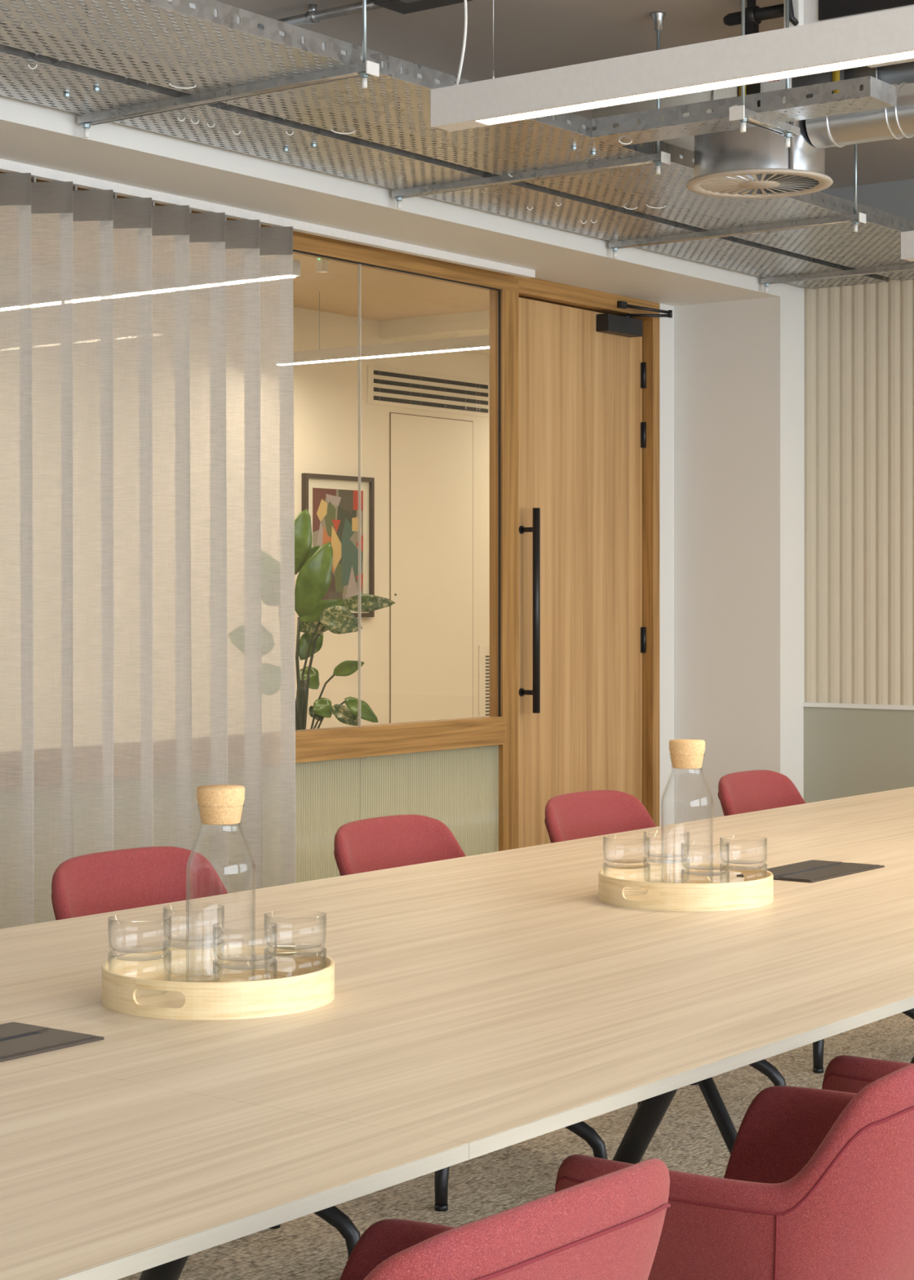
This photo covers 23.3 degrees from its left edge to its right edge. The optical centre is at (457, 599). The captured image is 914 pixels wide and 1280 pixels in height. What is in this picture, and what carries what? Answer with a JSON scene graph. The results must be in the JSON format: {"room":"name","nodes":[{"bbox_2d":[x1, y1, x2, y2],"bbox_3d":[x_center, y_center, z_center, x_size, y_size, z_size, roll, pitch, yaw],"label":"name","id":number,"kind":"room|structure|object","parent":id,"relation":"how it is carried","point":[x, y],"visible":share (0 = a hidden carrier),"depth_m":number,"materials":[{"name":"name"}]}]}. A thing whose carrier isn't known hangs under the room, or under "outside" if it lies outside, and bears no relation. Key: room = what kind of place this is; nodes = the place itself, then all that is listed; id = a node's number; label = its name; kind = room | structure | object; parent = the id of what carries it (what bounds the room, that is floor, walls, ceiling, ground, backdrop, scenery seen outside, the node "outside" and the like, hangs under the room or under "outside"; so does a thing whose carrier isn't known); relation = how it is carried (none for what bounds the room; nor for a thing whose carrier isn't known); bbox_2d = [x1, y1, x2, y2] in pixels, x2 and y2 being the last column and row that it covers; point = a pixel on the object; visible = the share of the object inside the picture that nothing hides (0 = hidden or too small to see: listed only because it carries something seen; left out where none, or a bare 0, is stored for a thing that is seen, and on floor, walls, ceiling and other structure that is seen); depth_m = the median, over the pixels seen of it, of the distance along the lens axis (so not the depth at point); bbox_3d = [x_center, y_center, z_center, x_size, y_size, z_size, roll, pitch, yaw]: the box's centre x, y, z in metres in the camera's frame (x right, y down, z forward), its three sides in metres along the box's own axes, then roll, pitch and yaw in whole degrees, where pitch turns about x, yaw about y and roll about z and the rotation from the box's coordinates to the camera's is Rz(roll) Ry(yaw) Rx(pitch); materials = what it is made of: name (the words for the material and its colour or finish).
{"room":"office","nodes":[
{"label":"office","id":0,"kind":"room"},
{"bbox_2d":[1,306,489,728],"bbox_3d":[-1.534,-0.235,11.067,0.100,3.060,10.900,0,0,37],"label":"wall","id":1,"kind":"structure","parent":0,"point":[326,394],"depth_m":12.32,"materials":[{"name":"beige paint"}]},
{"bbox_2d":[301,472,374,617],"bbox_3d":[-0.648,-0.289,12.144,0.030,0.777,0.586,0,0,37],"label":"framed artwork","id":2,"kind":"object","parent":1,"relation":"attached to","point":[331,501],"visible":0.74,"depth_m":12.19,"materials":[{"name":"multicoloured paper"}]},
{"bbox_2d":[312,487,363,599],"bbox_3d":[-0.650,-0.289,12.145,0.001,0.627,0.430,0,0,37],"label":"print","id":3,"kind":"object","parent":2,"relation":"attached to","point":[335,509],"depth_m":12.16},
{"bbox_2d":[367,364,489,417],"bbox_3d":[-0.143,-1.198,12.836,0.012,0.215,1.180,0,0,37],"label":"air vent","id":4,"kind":"object","parent":1,"relation":"in","point":[389,387],"visible":0.9,"depth_m":12.79,"materials":[{"name":"white metal"}]},
{"bbox_2d":[389,412,473,723],"bbox_3d":[-0.140,0.119,12.840,0.012,2.352,0.789,0,0,37],"label":"door","id":5,"kind":"structure","parent":1,"relation":"in","point":[431,459],"depth_m":12.81,"materials":[{"name":"beige paint"}]},
{"bbox_2d":[478,645,489,716],"bbox_3d":[0.323,0.735,13.462,0.010,0.920,0.640,0,0,37],"label":"air vent","id":6,"kind":"object","parent":1,"relation":"in","point":[483,651],"visible":0.15,"depth_m":13.24,"materials":[{"name":"beige metal"}]},
{"bbox_2d":[35,233,489,320],"bbox_3d":[-1.609,-1.615,8.627,2.700,0.100,14.900,0,0,37],"label":"ceiling","id":7,"kind":"structure","parent":0,"point":[384,295],"depth_m":11.38,"materials":[{"name":"beige paint"}]},
{"bbox_2d":[15,259,300,302],"bbox_3d":[-1.509,-1.385,8.952,2.270,0.360,0.050,0,0,37],"label":"linear light","id":8,"kind":"object","parent":7,"relation":"hanging from","point":[296,264],"visible":0.13,"depth_m":8.28,"materials":[{"name":"metal"}]},
{"bbox_2d":[316,257,328,272],"bbox_3d":[-0.608,-1.520,9.999,0.040,0.090,0.043,0,0,37],"label":"ceiling sensor","id":9,"kind":"object","parent":7,"relation":"attached to","point":[322,264],"visible":0.55,"depth_m":9.99,"materials":[{"name":"white plastic"}]},
{"bbox_2d":[293,291,489,364],"bbox_3d":[-0.033,-1.385,10.770,2.240,0.360,0.050,0,0,37],"label":"linear light","id":10,"kind":"object","parent":7,"relation":"hanging from","point":[476,342],"visible":0.41,"depth_m":10.96,"materials":[{"name":"metal"}]},
{"bbox_2d":[293,346,489,364],"bbox_3d":[-0.033,-1.208,10.770,2.200,0.005,0.038,0,0,37],"label":"diffuser","id":11,"kind":"object","parent":10,"relation":"attached to","point":[399,350],"depth_m":11.02,"materials":[{"name":"white plastic"}]},
{"bbox_2d":[379,310,489,355],"bbox_3d":[1.718,-1.515,13.082,2.700,0.100,3.580,0,0,37],"label":"bulkhead","id":12,"kind":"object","parent":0,"point":[477,322],"depth_m":12.25,"materials":[{"name":"beige paint"}]},
{"bbox_2d":[117,1012,913,1279],"bbox_3d":[1.476,1.345,6.323,10.600,0.100,15.100,0,0,37],"label":"floor","id":13,"kind":"structure","parent":0,"point":[688,1139],"depth_m":5.04,"materials":[{"name":"carpet"}]},
{"bbox_2d":[51,846,360,1259],"bbox_3d":[-0.479,0.900,4.317,0.529,0.790,0.561,0,0,-42],"label":"armchair","id":14,"kind":"object","parent":13,"relation":"on","point":[116,880],"visible":0.09,"depth_m":4.45,"materials":[{"name":"red fabric"}]},
{"bbox_2d":[0,171,519,891],"bbox_3d":[-2.314,0.025,5.133,0.074,2.540,8.458,0,0,37],"label":"window","id":15,"kind":"structure","parent":13,"relation":"on","point":[462,774],"depth_m":8.21,"materials":[{"name":"brown wood"}]},
{"bbox_2d":[294,508,395,729],"bbox_3d":[-0.612,0.458,9.287,0.708,1.674,0.400,0,0,13],"label":"potted plant","id":16,"kind":"object","parent":13,"relation":"on","point":[313,565],"visible":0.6,"depth_m":9.22,"materials":[{"name":"green plant"}]},
{"bbox_2d":[0,786,913,1279],"bbox_3d":[0.531,0.934,4.252,1.522,0.747,6.550,0,0,37],"label":"conference table","id":17,"kind":"object","parent":13,"relation":"on","point":[482,1004],"visible":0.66,"depth_m":2.93,"materials":[{"name":"brown wood"}]},
{"bbox_2d":[0,1022,103,1062],"bbox_3d":[-0.614,0.558,2.744,0.170,0.006,0.325,0,0,37],"label":"cover","id":18,"kind":"object","parent":17,"relation":"on","point":[17,1040],"visible":1,"depth_m":2.80,"materials":[{"name":"brown metal"}]},
{"bbox_2d":[101,945,334,1020],"bbox_3d":[-0.335,0.535,3.117,0.325,0.050,0.325,0,0,37],"label":"serving tray","id":19,"kind":"object","parent":17,"relation":"on","point":[235,995],"visible":0.89,"depth_m":3.02,"materials":[{"name":"brown wood"}]},
{"bbox_2d":[108,949,171,996],"bbox_3d":[-0.445,0.524,3.115,0.088,0.056,0.088,0,0,37],"label":"drinking glass","id":20,"kind":"object","parent":19,"relation":"on","point":[138,994],"visible":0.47,"depth_m":3.10,"materials":[{"name":"clear glass"}]},
{"bbox_2d":[108,912,171,961],"bbox_3d":[-0.445,0.474,3.115,0.088,0.056,0.088,0,0,37],"label":"drinking glass","id":21,"kind":"object","parent":20,"relation":"on","point":[139,958],"visible":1,"depth_m":3.10,"materials":[{"name":"clear glass"}]},
{"bbox_2d":[163,936,224,982],"bbox_3d":[-0.382,0.524,3.220,0.088,0.056,0.088,0,0,37],"label":"drinking glass","id":22,"kind":"object","parent":19,"relation":"on","point":[165,944],"visible":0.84,"depth_m":3.21,"materials":[{"name":"clear glass"}]},
{"bbox_2d":[163,905,224,949],"bbox_3d":[-0.382,0.474,3.220,0.088,0.056,0.088,0,0,37],"label":"drinking glass","id":23,"kind":"object","parent":22,"relation":"on","point":[184,947],"visible":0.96,"depth_m":3.21,"materials":[{"name":"clear glass"}]},
{"bbox_2d":[186,784,255,982],"bbox_3d":[-0.334,0.408,3.135,0.098,0.288,0.098,0,0,37],"label":"carafe","id":24,"kind":"object","parent":19,"relation":"on","point":[218,804],"visible":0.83,"depth_m":3.11,"materials":[{"name":"clear glass"}]},
{"bbox_2d":[213,955,277,982],"bbox_3d":[-0.291,0.524,3.043,0.088,0.056,0.088,0,0,37],"label":"drinking glass","id":25,"kind":"object","parent":19,"relation":"on","point":[275,962],"visible":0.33,"depth_m":3.04,"materials":[{"name":"clear glass"}]},
{"bbox_2d":[213,920,277,969],"bbox_3d":[-0.291,0.474,3.043,0.088,0.056,0.088,0,0,37],"label":"drinking glass","id":26,"kind":"object","parent":25,"relation":"on","point":[236,967],"visible":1,"depth_m":3.03,"materials":[{"name":"clear glass"}]},
{"bbox_2d":[264,944,326,978],"bbox_3d":[-0.229,0.524,3.146,0.088,0.056,0.088,0,0,37],"label":"drinking glass","id":27,"kind":"object","parent":19,"relation":"on","point":[265,950],"visible":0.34,"depth_m":3.14,"materials":[{"name":"clear glass"}]},
{"bbox_2d":[264,912,326,957],"bbox_3d":[-0.229,0.474,3.146,0.088,0.056,0.088,0,0,37],"label":"drinking glass","id":28,"kind":"object","parent":27,"relation":"on","point":[286,955],"visible":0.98,"depth_m":3.13,"materials":[{"name":"clear glass"}]},
{"bbox_2d":[598,862,773,911],"bbox_3d":[0.427,0.535,4.145,0.325,0.050,0.325,0,0,37],"label":"serving tray","id":29,"kind":"object","parent":17,"relation":"on","point":[757,890],"visible":0.94,"depth_m":4.04,"materials":[{"name":"brown wood"}]},
{"bbox_2d":[603,860,650,895],"bbox_3d":[0.319,0.524,4.167,0.088,0.056,0.088,0,0,37],"label":"drinking glass","id":30,"kind":"object","parent":29,"relation":"on","point":[604,864],"visible":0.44,"depth_m":4.16,"materials":[{"name":"clear glass"}]},
{"bbox_2d":[603,834,650,869],"bbox_3d":[0.319,0.474,4.167,0.088,0.056,0.088,0,0,37],"label":"drinking glass","id":31,"kind":"object","parent":30,"relation":"on","point":[604,837],"visible":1,"depth_m":4.16,"materials":[{"name":"clear glass"}]},
{"bbox_2d":[644,857,689,883],"bbox_3d":[0.402,0.524,4.256,0.088,0.056,0.088,0,0,37],"label":"drinking glass","id":32,"kind":"object","parent":29,"relation":"on","point":[688,860],"visible":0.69,"depth_m":4.25,"materials":[{"name":"clear glass"}]},
{"bbox_2d":[644,829,689,863],"bbox_3d":[0.402,0.474,4.256,0.088,0.056,0.088,0,0,37],"label":"drinking glass","id":33,"kind":"object","parent":32,"relation":"on","point":[688,833],"visible":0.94,"depth_m":4.25,"materials":[{"name":"clear glass"}]},
{"bbox_2d":[661,739,713,883],"bbox_3d":[0.432,0.408,4.163,0.098,0.288,0.098,0,0,37],"label":"carafe","id":34,"kind":"object","parent":29,"relation":"on","point":[685,753],"visible":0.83,"depth_m":4.14,"materials":[{"name":"clear glass"}]},
{"bbox_2d":[681,867,729,882],"bbox_3d":[0.455,0.524,4.064,0.088,0.056,0.088,0,0,37],"label":"drinking glass","id":35,"kind":"object","parent":29,"relation":"on","point":[728,871],"visible":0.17,"depth_m":4.06,"materials":[{"name":"clear glass"}]},
{"bbox_2d":[681,840,729,875],"bbox_3d":[0.455,0.474,4.064,0.088,0.056,0.088,0,0,37],"label":"drinking glass","id":36,"kind":"object","parent":35,"relation":"on","point":[728,844],"visible":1,"depth_m":4.05,"materials":[{"name":"clear glass"}]},
{"bbox_2d":[720,861,767,883],"bbox_3d":[0.536,0.524,4.152,0.088,0.056,0.088,0,0,37],"label":"drinking glass","id":37,"kind":"object","parent":29,"relation":"on","point":[721,865],"visible":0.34,"depth_m":4.15,"materials":[{"name":"clear glass"}]},
{"bbox_2d":[720,835,767,870],"bbox_3d":[0.536,0.474,4.152,0.088,0.056,0.088,0,0,37],"label":"drinking glass","id":38,"kind":"object","parent":37,"relation":"on","point":[721,838],"visible":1,"depth_m":4.14,"materials":[{"name":"clear glass"}]},
{"bbox_2d":[736,859,884,883],"bbox_3d":[0.730,0.558,4.563,0.170,0.006,0.325,0,0,37],"label":"box","id":39,"kind":"object","parent":17,"relation":"on","point":[811,871],"visible":0.92,"depth_m":4.55,"materials":[{"name":"brown metal"}]},
{"bbox_2d":[333,814,608,1211],"bbox_3d":[0.029,0.900,4.997,0.529,0.790,0.561,0,0,-45],"label":"armchair","id":40,"kind":"object","parent":13,"relation":"on","point":[383,842],"visible":0.03,"depth_m":5.11,"materials":[{"name":"red fabric"}]},
{"bbox_2d":[339,1158,671,1279],"bbox_3d":[-0.107,0.900,2.061,0.529,0.790,0.561,0,0,-42],"label":"armchair","id":41,"kind":"object","parent":13,"relation":"on","point":[609,1226],"visible":1,"depth_m":1.90,"materials":[{"name":"red fabric"}]},
{"bbox_2d":[519,276,672,848],"bbox_3d":[0.554,0.025,8.912,0.264,2.540,1.030,0,0,37],"label":"door","id":42,"kind":"structure","parent":13,"relation":"on","point":[589,359],"depth_m":8.96,"materials":[{"name":"brown wood"}]},
{"bbox_2d":[544,790,786,1106],"bbox_3d":[0.529,0.900,5.667,0.529,0.790,0.561,0,0,-42],"label":"armchair","id":43,"kind":"object","parent":13,"relation":"on","point":[585,814],"visible":0.09,"depth_m":5.81,"materials":[{"name":"red fabric"}]},
{"bbox_2d":[555,1062,913,1279],"bbox_3d":[0.394,0.900,2.698,0.529,0.790,0.561,0,0,-42],"label":"armchair","id":44,"kind":"object","parent":13,"relation":"on","point":[816,1184],"visible":0.78,"depth_m":2.46,"materials":[{"name":"red fabric"}]},
{"bbox_2d":[718,769,913,1073],"bbox_3d":[1.052,0.900,6.368,0.529,0.790,0.561,0,0,-45],"label":"armchair","id":45,"kind":"object","parent":13,"relation":"on","point":[755,790],"visible":0.04,"depth_m":6.50,"materials":[{"name":"red fabric"}]},
{"bbox_2d":[822,1055,911,1093],"bbox_3d":[0.805,0.900,3.265,0.529,0.790,0.561,0,0,-42],"label":"armchair","id":46,"kind":"object","parent":13,"relation":"on","point":[846,1073],"visible":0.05,"depth_m":3.14,"materials":[{"name":"red fabric"}]},
{"bbox_2d":[214,0,913,190],"bbox_3d":[1.044,-1.783,3.481,7.492,0.150,10.028,0,0,37],"label":"ceiling","id":47,"kind":"structure","parent":0,"point":[530,36],"depth_m":6.69,"materials":[{"name":"grey paint"}]},
{"bbox_2d":[77,0,379,137],"bbox_3d":[-0.604,-1.474,5.662,1.005,0.469,0.047,0,0,37],"label":"hanger","id":48,"kind":"object","parent":47,"relation":"hanging from","point":[367,68],"visible":0.97,"depth_m":5.60,"materials":[{"name":"metal"}]},
{"bbox_2d":[0,40,888,288],"bbox_3d":[-0.499,-1.321,6.315,0.345,0.051,7.123,0,0,37],"label":"cable tray","id":49,"kind":"object","parent":48,"relation":"on","point":[11,86],"visible":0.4,"depth_m":6.57,"materials":[{"name":"silver metal"}]},
{"bbox_2d":[27,63,37,69],"bbox_3d":[-1.027,-1.288,5.365,0.023,0.012,0.003,0,0,-19],"label":"cable tie","id":50,"kind":"object","parent":49,"relation":"attached to","point":[29,67],"visible":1,"depth_m":5.36,"materials":[{"name":"white plastic"}]},
{"bbox_2d":[63,93,70,98],"bbox_3d":[-0.999,-1.290,5.682,0.018,0.014,0.016,0,0,37],"label":"bolt","id":51,"kind":"object","parent":49,"relation":"attached to","point":[66,95],"visible":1,"depth_m":5.68,"materials":[{"name":"metal"}]},
{"bbox_2d":[93,87,100,93],"bbox_3d":[-0.913,-1.290,5.619,0.018,0.014,0.016,0,0,37],"label":"bolt","id":52,"kind":"object","parent":49,"relation":"attached to","point":[96,90],"visible":1,"depth_m":5.61,"materials":[{"name":"metal"}]},
{"bbox_2d":[282,147,288,152],"bbox_3d":[-0.492,-1.290,6.373,0.018,0.014,0.016,0,0,37],"label":"bolt","id":53,"kind":"object","parent":49,"relation":"attached to","point":[285,149],"visible":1,"depth_m":6.37,"materials":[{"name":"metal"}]},
{"bbox_2d":[311,142,316,148],"bbox_3d":[-0.408,-1.290,6.309,0.018,0.014,0.016,0,0,37],"label":"bolt","id":54,"kind":"object","parent":49,"relation":"attached to","point":[313,145],"visible":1,"depth_m":6.30,"materials":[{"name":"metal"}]},
{"bbox_2d":[0,0,913,280],"bbox_3d":[-0.103,-1.321,6.019,0.528,0.051,7.123,0,0,37],"label":"cable tray","id":55,"kind":"object","parent":48,"relation":"on","point":[54,46],"visible":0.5,"depth_m":5.83,"materials":[{"name":"silver metal"}]},
{"bbox_2d":[168,83,196,88],"bbox_3d":[-0.690,-1.290,5.575,0.071,0.012,0.003,0,0,-19],"label":"cable tie","id":56,"kind":"object","parent":55,"relation":"attached to","point":[170,84],"visible":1,"depth_m":5.58,"materials":[{"name":"white plastic"}]},
{"bbox_2d":[330,128,355,133],"bbox_3d":[-0.315,-1.290,6.119,0.071,0.012,0.003,0,0,-19],"label":"cable tie","id":57,"kind":"object","parent":55,"relation":"attached to","point":[331,130],"visible":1,"depth_m":6.12,"materials":[{"name":"white plastic"}]},
{"bbox_2d":[570,146,576,151],"bbox_3d":[0.334,-1.290,6.349,0.018,0.014,0.016,0,0,37],"label":"bolt","id":58,"kind":"object","parent":55,"relation":"attached to","point":[573,148],"visible":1,"depth_m":6.34,"materials":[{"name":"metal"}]},
{"bbox_2d":[590,151,595,156],"bbox_3d":[0.394,-1.290,6.422,0.018,0.014,0.016,0,0,37],"label":"bolt","id":59,"kind":"object","parent":55,"relation":"attached to","point":[593,153],"visible":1,"depth_m":6.42,"materials":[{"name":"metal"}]},
{"bbox_2d":[645,204,666,208],"bbox_3d":[0.653,-1.290,7.282,0.071,0.012,0.003,0,0,-19],"label":"cable tie","id":60,"kind":"object","parent":55,"relation":"attached to","point":[646,204],"visible":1,"depth_m":7.28,"materials":[{"name":"white plastic"}]},
{"bbox_2d":[257,0,383,29],"bbox_3d":[-0.402,-1.681,6.366,0.522,0.053,0.036,0,0,37],"label":"conduit","id":61,"kind":"object","parent":47,"relation":"attached to","point":[313,15],"visible":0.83,"depth_m":6.34,"materials":[{"name":"metal"}]},
{"bbox_2d":[0,0,806,306],"bbox_3d":[-1.760,-1.476,5.575,0.708,0.463,9.828,0,0,37],"label":"bulkhead","id":62,"kind":"object","parent":47,"relation":"attached to","point":[33,134],"visible":0.2,"depth_m":7.07,"materials":[{"name":"white paint"}]},
{"bbox_2d":[0,158,535,278],"bbox_3d":[-2.225,-1.231,5.043,0.034,0.028,8.380,0,0,37],"label":"track","id":63,"kind":"object","parent":62,"relation":"attached to","point":[6,166],"visible":1,"depth_m":7.16,"materials":[{"name":"white metal"}]},
{"bbox_2d":[0,173,296,928],"bbox_3d":[-2.588,0.029,4.551,0.172,2.492,6.873,0,0,37],"label":"sheer curtain","id":64,"kind":"object","parent":63,"relation":"hanging from","point":[169,315],"visible":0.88,"depth_m":6.68,"materials":[{"name":"fabric"}]},
{"bbox_2d":[373,0,472,13],"bbox_3d":[-0.093,-1.677,6.135,0.250,0.062,0.140,0,0,37],"label":"box","id":65,"kind":"object","parent":47,"relation":"attached to","point":[403,6],"visible":1,"depth_m":6.15,"materials":[{"name":"grey metal"}]},
{"bbox_2d":[391,11,671,208],"bbox_3d":[0.206,-1.474,6.747,1.005,0.469,0.047,0,0,37],"label":"hanger","id":66,"kind":"object","parent":47,"relation":"hanging from","point":[658,158],"visible":0.96,"depth_m":6.67,"materials":[{"name":"metal"}]},
{"bbox_2d":[591,86,737,159],"bbox_3d":[0.727,-1.569,7.133,0.530,0.278,0.269,0,0,37],"label":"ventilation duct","id":67,"kind":"object","parent":47,"relation":"attached to","point":[688,142],"visible":0.05,"depth_m":7.04,"materials":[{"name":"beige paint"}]},
{"bbox_2d":[431,0,913,132],"bbox_3d":[1.155,-1.423,4.469,2.997,0.572,0.080,0,0,37],"label":"pendant light","id":68,"kind":"object","parent":47,"relation":"hanging from","point":[886,36],"visible":1,"depth_m":4.93,"materials":[{"name":"white plastic"}]},
{"bbox_2d":[477,50,913,124],"bbox_3d":[1.160,-1.141,4.474,2.745,0.005,0.053,0,0,37],"label":"diffuser","id":69,"kind":"object","parent":68,"relation":"attached to","point":[825,61],"depth_m":4.93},
{"bbox_2d":[608,143,866,257],"bbox_3d":[0.964,-1.474,7.762,1.005,0.469,0.047,0,0,37],"label":"hanger","id":70,"kind":"object","parent":47,"relation":"hanging from","point":[855,218],"visible":0.75,"depth_m":7.70,"materials":[{"name":"metal"}]},
{"bbox_2d":[729,0,799,147],"bbox_3d":[0.831,-1.474,5.977,0.044,0.469,0.316,0,0,37],"label":"hanger","id":71,"kind":"object","parent":47,"relation":"hanging from","point":[740,113],"visible":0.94,"depth_m":5.93,"materials":[{"name":"metal"}]},
{"bbox_2d":[591,75,896,146],"bbox_3d":[0.765,-1.321,6.024,0.856,0.052,0.150,0,0,37],"label":"cable tray","id":72,"kind":"object","parent":71,"relation":"on","point":[877,94],"visible":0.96,"depth_m":5.96,"materials":[{"name":"metal"}]},
{"bbox_2d":[618,139,632,144],"bbox_3d":[0.475,-1.289,6.259,0.042,0.012,0.003,0,0,-19],"label":"cable tie","id":73,"kind":"object","parent":72,"relation":"attached to","point":[619,140],"visible":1,"depth_m":6.26,"materials":[{"name":"white plastic"}]},
{"bbox_2d":[761,200,913,293],"bbox_3d":[1.641,-1.474,8.668,1.005,0.469,0.047,0,0,37],"label":"hanger","id":74,"kind":"object","parent":47,"relation":"hanging from","point":[766,282],"visible":0.89,"depth_m":8.76,"materials":[{"name":"metal"}]},
{"bbox_2d":[784,0,913,67],"bbox_3d":[1.639,-1.639,5.918,1.455,0.139,0.554,0,0,37],"label":"duct","id":75,"kind":"object","parent":47,"relation":"attached to","point":[802,12],"visible":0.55,"depth_m":6.09,"materials":[{"name":"silver metal"}]},
{"bbox_2d":[723,0,784,35],"bbox_3d":[0.863,-1.647,6.282,0.235,0.123,0.052,0,0,37],"label":"insulated pipe","id":76,"kind":"object","parent":75,"relation":"attached to","point":[754,15],"visible":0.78,"depth_m":6.28,"materials":[{"name":"black rubber"}]},
{"bbox_2d":[805,82,913,148],"bbox_3d":[1.737,-1.496,5.809,1.766,0.424,0.152,0,0,37],"label":"ventilation duct","id":77,"kind":"object","parent":47,"relation":"attached to","point":[897,122],"visible":0.77,"depth_m":6.19,"materials":[{"name":"metal"}]},
{"bbox_2d":[685,119,833,198],"bbox_3d":[0.879,-1.296,6.450,0.424,0.187,0.424,0,0,37],"label":"air diffuser","id":78,"kind":"object","parent":77,"relation":"attached to","point":[756,162],"visible":0.84,"depth_m":6.32,"materials":[{"name":"metal"}]},
{"bbox_2d":[844,61,913,90],"bbox_3d":[1.895,-1.575,6.260,1.654,0.232,0.232,0,0,37],"label":"ventilation duct","id":79,"kind":"object","parent":47,"relation":"attached to","point":[898,73],"visible":0.12,"depth_m":6.58,"materials":[{"name":"metal"}]},
{"bbox_2d":[737,69,844,106],"bbox_3d":[1.081,-1.575,6.858,0.364,0.242,0.258,0,0,37],"label":"fan","id":80,"kind":"object","parent":79,"relation":"attached to","point":[838,75],"visible":0.1,"depth_m":6.76,"materials":[{"name":"silver metal"}]},
{"bbox_2d":[901,231,913,261],"bbox_3d":[2.702,-1.423,6.541,2.997,0.572,0.080,0,0,37],"label":"pendant light","id":81,"kind":"object","parent":47,"relation":"hanging from","point":[907,237],"visible":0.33,"depth_m":7.40,"materials":[{"name":"white plastic"}]},
{"bbox_2d":[659,303,674,826],"bbox_3d":[0.840,0.025,9.415,0.120,2.540,0.116,0,0,37],"label":"wall strip","id":82,"kind":"object","parent":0,"point":[666,324],"visible":0.36,"depth_m":9.38,"materials":[{"name":"white paint"}]},
{"bbox_2d":[674,296,804,823],"bbox_3d":[1.113,0.025,9.423,0.708,2.540,0.224,0,0,37],"label":"wall pillar","id":83,"kind":"structure","parent":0,"point":[740,365],"depth_m":9.26,"materials":[{"name":"white paint"}]},
{"bbox_2d":[806,178,913,280],"bbox_3d":[3.974,-1.516,7.489,7.392,0.383,0.099,0,0,37],"label":"wall","id":84,"kind":"structure","parent":0,"point":[895,197],"depth_m":9.09,"materials":[{"name":"grey paint"}]},
{"bbox_3d":[3.974,-0.015,7.489,7.392,2.620,0.100,0,0,37],"label":"wall","id":85,"kind":"structure","parent":0,"visible":0},
{"bbox_2d":[802,702,913,710],"bbox_3d":[4.176,0.439,7.257,6.792,0.018,0.030,0,0,37],"label":"trim","id":86,"kind":"structure","parent":85,"relation":"attached to","point":[804,704],"depth_m":9.12,"materials":[{"name":"white paint"}]},
{"bbox_2d":[804,706,913,803],"bbox_3d":[4.178,0.872,7.260,6.792,0.847,0.022,0,0,37],"label":"wall panel","id":87,"kind":"object","parent":85,"relation":"attached to","point":[849,752],"visible":0.4,"depth_m":9.14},
{"bbox_2d":[804,274,913,705],"bbox_3d":[4.165,-0.448,7.272,6.757,1.755,0.019,0,0,37],"label":"wall panel","id":88,"kind":"object","parent":85,"relation":"attached to","point":[860,339],"visible":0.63,"depth_m":9.14,"materials":[{"name":"beige fabric"}]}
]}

